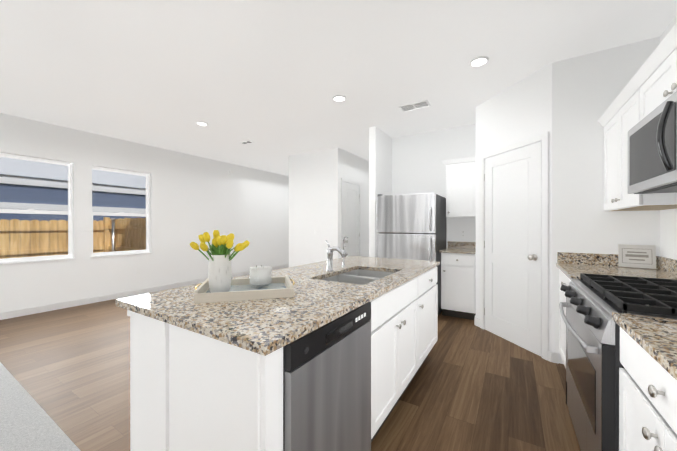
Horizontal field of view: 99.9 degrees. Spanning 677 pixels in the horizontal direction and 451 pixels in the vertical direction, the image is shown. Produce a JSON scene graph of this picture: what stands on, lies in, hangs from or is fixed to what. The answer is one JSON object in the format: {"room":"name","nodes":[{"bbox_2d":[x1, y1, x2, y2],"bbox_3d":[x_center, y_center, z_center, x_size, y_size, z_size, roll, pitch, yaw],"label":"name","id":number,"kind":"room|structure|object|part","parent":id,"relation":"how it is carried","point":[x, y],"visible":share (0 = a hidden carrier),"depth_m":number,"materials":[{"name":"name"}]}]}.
{"room":"kitchen","nodes":[
{"label":"kitchen","id":0,"kind":"room"},
{"bbox_2d":[0,113,288,312],"bbox_3d":[-3.730,-0.134,5.366,0.150,2.800,12.000,0,0,32],"label":"wall","id":1,"kind":"structure","parent":0,"point":[192,198],"depth_m":5.51,"materials":[{"name":"paint"}]},
{"bbox_2d":[0,153,75,264],"bbox_3d":[-4.472,-0.238,4.143,0.160,1.538,0.940,0,0,32],"label":"window","id":2,"kind":"structure","parent":1,"relation":"in","point":[21,260],"depth_m":4.26,"materials":[{"name":"white plastic"}]},
{"bbox_2d":[91,166,152,257],"bbox_3d":[-3.881,-0.240,5.103,0.160,1.538,0.935,0,0,32],"label":"window","id":3,"kind":"structure","parent":1,"relation":"in","point":[102,254],"depth_m":5.14,"materials":[{"name":"white plastic"}]},
{"bbox_2d":[0,264,288,319],"bbox_3d":[-3.661,1.218,5.325,0.014,0.095,11.700,0,0,32],"label":"baseboard","id":4,"kind":"structure","parent":1,"relation":"attached to","point":[28,311],"depth_m":4.77,"materials":[{"name":"white wood"}]},
{"bbox_2d":[0,267,580,450],"bbox_3d":[-0.721,1.319,3.514,7.220,0.100,12.000,0,0,32],"label":"floor","id":5,"kind":"structure","parent":0,"point":[471,387],"depth_m":2.24,"materials":[{"name":"brown wood"}]},
{"bbox_2d":[0,362,79,450],"bbox_3d":[-3.907,1.266,0.858,4.280,0.012,3.835,0,0,32],"label":"carpet floor","id":6,"kind":"structure","parent":5,"relation":"on","point":[27,423],"depth_m":1.80,"materials":[{"name":"grey carpet"}]},
{"bbox_2d":[115,264,439,450],"bbox_3d":[-0.011,0.821,2.019,0.966,0.900,2.246,0,0,32],"label":"kitchen island","id":7,"kind":"object","parent":5,"relation":"on","point":[206,376],"depth_m":1.11,"materials":[{"name":"white wood"}]},
{"bbox_2d":[115,256,438,351],"bbox_3d":[-0.030,0.356,2.036,0.975,0.030,2.270,0,0,32],"label":"island countertop","id":8,"kind":"structure","parent":7,"relation":"on","point":[262,324],"depth_m":1.23,"materials":[{"name":"beige stone"}]},
{"bbox_2d":[194,275,294,303],"bbox_3d":[-0.471,0.314,1.471,0.480,0.054,0.340,0,0,-15],"label":"tray","id":9,"kind":"object","parent":8,"relation":"on","point":[241,289],"visible":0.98,"depth_m":1.34,"materials":[{"name":"beige wood"}]},
{"bbox_2d":[190,230,249,292],"bbox_3d":[-0.597,0.175,1.425,0.251,0.312,0.245,0,0,32],"label":"vase","id":10,"kind":"object","parent":9,"relation":"on","point":[220,258],"visible":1,"depth_m":1.39,"materials":[{"name":"ceramic"}]},
{"bbox_2d":[249,263,270,287],"bbox_3d":[-0.426,0.268,1.554,0.120,0.125,0.120,0,0,32],"label":"candle","id":11,"kind":"object","parent":9,"relation":"on","point":[260,275],"visible":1,"depth_m":1.51,"materials":[{"name":"white glass"}]},
{"bbox_2d":[325,240,347,270],"bbox_3d":[-0.025,0.224,2.142,0.223,0.232,0.078,0,0,32],"label":"faucet","id":12,"kind":"object","parent":8,"relation":"on","point":[341,251],"visible":1,"depth_m":2.14,"materials":[{"name":"silver metal"}]},
{"bbox_2d":[319,268,398,283],"bbox_3d":[0.155,0.452,2.046,0.416,0.186,0.696,0,0,32],"label":"sink","id":13,"kind":"object","parent":8,"relation":"in","point":[353,275],"depth_m":2.16,"materials":[{"name":"silver metal"}]},
{"bbox_2d":[283,302,370,450],"bbox_3d":[-0.225,0.824,1.311,0.554,0.896,0.608,0,0,32],"label":"dishwasher","id":14,"kind":"object","parent":7,"relation":"in","point":[327,387],"visible":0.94,"depth_m":1.11,"materials":[{"name":"grey metal"}]},
{"bbox_2d":[377,192,446,314],"bbox_3d":[1.115,0.398,4.314,0.845,1.738,0.850,0,0,32],"label":"fridge","id":15,"kind":"object","parent":5,"relation":"on","point":[412,226],"visible":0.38,"depth_m":3.99,"materials":[{"name":"grey metal"}]},
{"bbox_3d":[1.222,0.183,3.786,0.022,0.897,0.064,0,0,32],"label":"handle","id":16,"kind":"part","parent":15,"relation":"part of","materials":[{"name":"silver metal"}]},
{"bbox_2d":[439,241,475,319],"bbox_3d":[1.752,0.753,4.095,0.450,1.030,0.607,0,0,32],"label":"base cabinet","id":17,"kind":"object","parent":5,"relation":"on","point":[458,279],"visible":0.9,"depth_m":3.88,"materials":[{"name":"white wood"}]},
{"bbox_2d":[556,252,676,367],"bbox_3d":[2.083,0.755,2.120,0.677,1.030,0.823,0,0,32],"label":"base cabinet","id":18,"kind":"object","parent":5,"relation":"on","point":[571,265],"visible":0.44,"depth_m":2.33,"materials":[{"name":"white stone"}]},
{"bbox_2d":[618,244,655,268],"bbox_3d":[2.424,0.245,2.313,0.210,0.187,0.053,0,0,40],"label":"sign","id":19,"kind":"object","parent":18,"relation":"on","point":[638,256],"visible":1,"depth_m":2.30,"materials":[{"name":"white"}]},
{"bbox_2d":[559,273,676,450],"bbox_3d":[1.571,0.792,1.397,0.738,0.960,0.936,0,0,32],"label":"range","id":20,"kind":"object","parent":5,"relation":"on","point":[592,303],"visible":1,"depth_m":1.33,"materials":[{"name":"grey metal"}]},
{"bbox_2d":[619,332,676,450],"bbox_3d":[1.174,0.823,0.616,0.646,0.900,0.799,0,0,32],"label":"base cabinet","id":21,"kind":"object","parent":5,"relation":"on","point":[648,391],"depth_m":0.91,"materials":[{"name":"white wood"}]},
{"bbox_2d":[612,312,676,383],"bbox_3d":[0.726,0.359,-0.093,0.666,0.030,2.476,0,0,32],"label":"countertop","id":22,"kind":"structure","parent":21,"relation":"on","point":[656,337],"depth_m":0.91,"materials":[{"name":"beige stone"}]},
{"bbox_2d":[289,148,368,266],"bbox_3d":[0.436,-0.137,7.468,1.260,2.800,3.750,0,0,32],"label":"wall","id":23,"kind":"structure","parent":0,"point":[315,177],"depth_m":5.89,"materials":[{"name":"paint"}]},
{"bbox_2d":[341,178,360,257],"bbox_3d":[0.301,0.153,5.972,0.079,2.224,0.848,0,0,32],"label":"door","id":24,"kind":"structure","parent":23,"relation":"attached to","point":[351,211],"depth_m":5.98,"materials":[{"name":"white wood"}]},
{"bbox_2d":[0,0,676,175],"bbox_3d":[-0.721,-1.581,3.510,7.220,0.100,12.000,0,0,32],"label":"ceiling","id":25,"kind":"structure","parent":0,"point":[270,79],"depth_m":2.64,"materials":[{"name":"paint"}]},
{"bbox_2d":[196,121,207,125],"bbox_3d":[-2.034,-1.526,4.237,0.168,0.012,0.168,0,0,32],"label":"recessed light","id":26,"kind":"object","parent":25,"relation":"in","point":[200,123],"visible":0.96,"depth_m":4.22,"materials":[{"name":"white plastic"}]},
{"bbox_2d":[239,140,253,144],"bbox_3d":[-1.680,-1.529,5.193,0.260,0.010,0.120,0,0,32],"label":"ceiling vent","id":27,"kind":"object","parent":25,"relation":"in","point":[246,142],"visible":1,"depth_m":5.18,"materials":[{"name":"white metal"}]},
{"bbox_2d":[332,95,345,101],"bbox_3d":[0.011,-1.525,3.400,0.168,0.012,0.168,0,0,32],"label":"recessed light","id":28,"kind":"object","parent":25,"relation":"in","point":[339,98],"visible":0.98,"depth_m":3.39,"materials":[{"name":"white plastic"}]},
{"bbox_2d":[398,100,430,111],"bbox_3d":[0.968,-1.527,3.620,0.360,0.010,0.200,0,0,32],"label":"ceiling vent","id":29,"kind":"object","parent":25,"relation":"in","point":[415,106],"visible":1,"depth_m":3.62,"materials":[{"name":"white metal"}]},
{"bbox_2d":[469,56,488,66],"bbox_3d":[1.303,-1.524,2.639,0.168,0.012,0.168,0,0,32],"label":"recessed light","id":30,"kind":"object","parent":25,"relation":"in","point":[479,61],"visible":1,"depth_m":2.63,"materials":[{"name":"white plastic"}]},
{"bbox_2d":[369,126,391,256],"bbox_3d":[1.687,-0.136,6.286,0.110,2.800,4.450,0,0,32],"label":"wall","id":31,"kind":"structure","parent":0,"point":[380,161],"depth_m":4.42,"materials":[{"name":"paint"}]},
{"bbox_2d":[392,124,475,247],"bbox_3d":[1.565,-0.133,4.658,1.390,2.800,0.150,0,0,32],"label":"wall","id":32,"kind":"structure","parent":0,"point":[418,166],"depth_m":4.59,"materials":[{"name":"paint"}]},
{"bbox_2d":[442,156,475,217],"bbox_3d":[1.809,-0.547,4.189,0.454,0.830,0.385,0,0,32],"label":"upper cabinet","id":33,"kind":"object","parent":32,"relation":"attached to","point":[460,187],"visible":0.79,"depth_m":4.05,"materials":[{"name":"white wood"}]},
{"bbox_2d":[461,230,465,237],"bbox_3d":[1.911,0.117,4.352,0.075,0.120,0.008,0,0,32],"label":"outlet","id":34,"kind":"object","parent":32,"relation":"attached to","point":[463,233],"visible":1,"depth_m":4.35,"materials":[{"name":"white plastic"}]},
{"bbox_2d":[476,37,659,363],"bbox_3d":[2.458,-0.131,3.286,1.570,2.800,1.550,0,0,32],"label":"wall","id":35,"kind":"structure","parent":0,"point":[566,103],"depth_m":2.58,"materials":[{"name":"paint"}]},
{"bbox_2d":[480,132,548,360],"bbox_3d":[1.878,0.190,3.117,0.644,2.159,0.644,0,0,32],"label":"door","id":36,"kind":"structure","parent":35,"relation":"attached to","point":[514,246],"depth_m":3.03,"materials":[{"name":"white wood"}]},
{"bbox_3d":[1.921,0.309,2.816,0.083,0.064,0.083,0,0,32],"label":"knob","id":37,"kind":"part","parent":36,"relation":"part of","materials":[{"name":"silver metal"}]},
{"bbox_2d":[660,15,676,259],"bbox_3d":[0.939,-0.126,-0.534,0.150,2.800,6.550,0,0,32],"label":"wall","id":38,"kind":"structure","parent":0,"point":[668,233],"depth_m":2.17,"materials":[{"name":"paint"}]},
{"bbox_2d":[602,75,676,210],"bbox_3d":[2.228,-0.524,2.029,0.336,0.790,0.824,0,0,32],"label":"upper cabinet","id":39,"kind":"object","parent":38,"relation":"attached to","point":[621,117],"depth_m":2.06,"materials":[{"name":"white wood"}]},
{"bbox_2d":[638,43,665,121],"bbox_3d":[1.873,-0.761,1.452,0.336,0.315,0.529,0,0,32],"label":"upper cabinet","id":40,"kind":"object","parent":38,"relation":"attached to","point":[651,85],"depth_m":1.60,"materials":[{"name":"white wood"}]},
{"bbox_2d":[627,91,676,193],"bbox_3d":[1.715,-0.397,1.307,0.452,0.406,0.932,0,0,32],"label":"microwave","id":41,"kind":"object","parent":40,"relation":"attached to","point":[651,152],"visible":1,"depth_m":1.45,"materials":[{"name":"grey"}]},
{"bbox_2d":[666,27,676,98],"bbox_3d":[1.656,-0.760,1.100,0.336,0.315,0.527,0,0,32],"label":"upper cabinet","id":42,"kind":"object","parent":38,"relation":"attached to","point":[671,44],"depth_m":1.39,"materials":[{"name":"white wood"}]},
{"label":"outside","id":43,"kind":"structure","parent":0,"visible":0},
{"bbox_3d":[-14.090,1.657,11.573,23.700,0.200,45.000,0,0,32],"label":"ground","id":44,"kind":"structure","parent":43,"visible":0},
{"bbox_2d":[0,217,145,258],"bbox_3d":[-4.719,0.674,6.418,2.264,1.780,18.054,0,0,32],"label":"fence","id":45,"kind":"object","parent":44,"relation":"on","point":[61,238],"depth_m":6.13,"materials":[{"name":"brown wood"}]},
{"bbox_2d":[0,157,145,221],"bbox_3d":[-10.252,-1.091,9.793,6.100,5.300,26.000,0,0,32],"label":"house","id":46,"kind":"structure","parent":44,"relation":"on","point":[120,201],"depth_m":8.06,"materials":[{"name":"blue"}]},
{"bbox_2d":[111,218,115,251],"bbox_3d":[-5.164,0.692,6.520,0.090,1.745,0.090,0,0,32],"label":"post","id":47,"kind":"object","parent":44,"relation":"on","point":[113,234],"depth_m":6.50,"materials":[{"name":"silver metal"}]}
]}

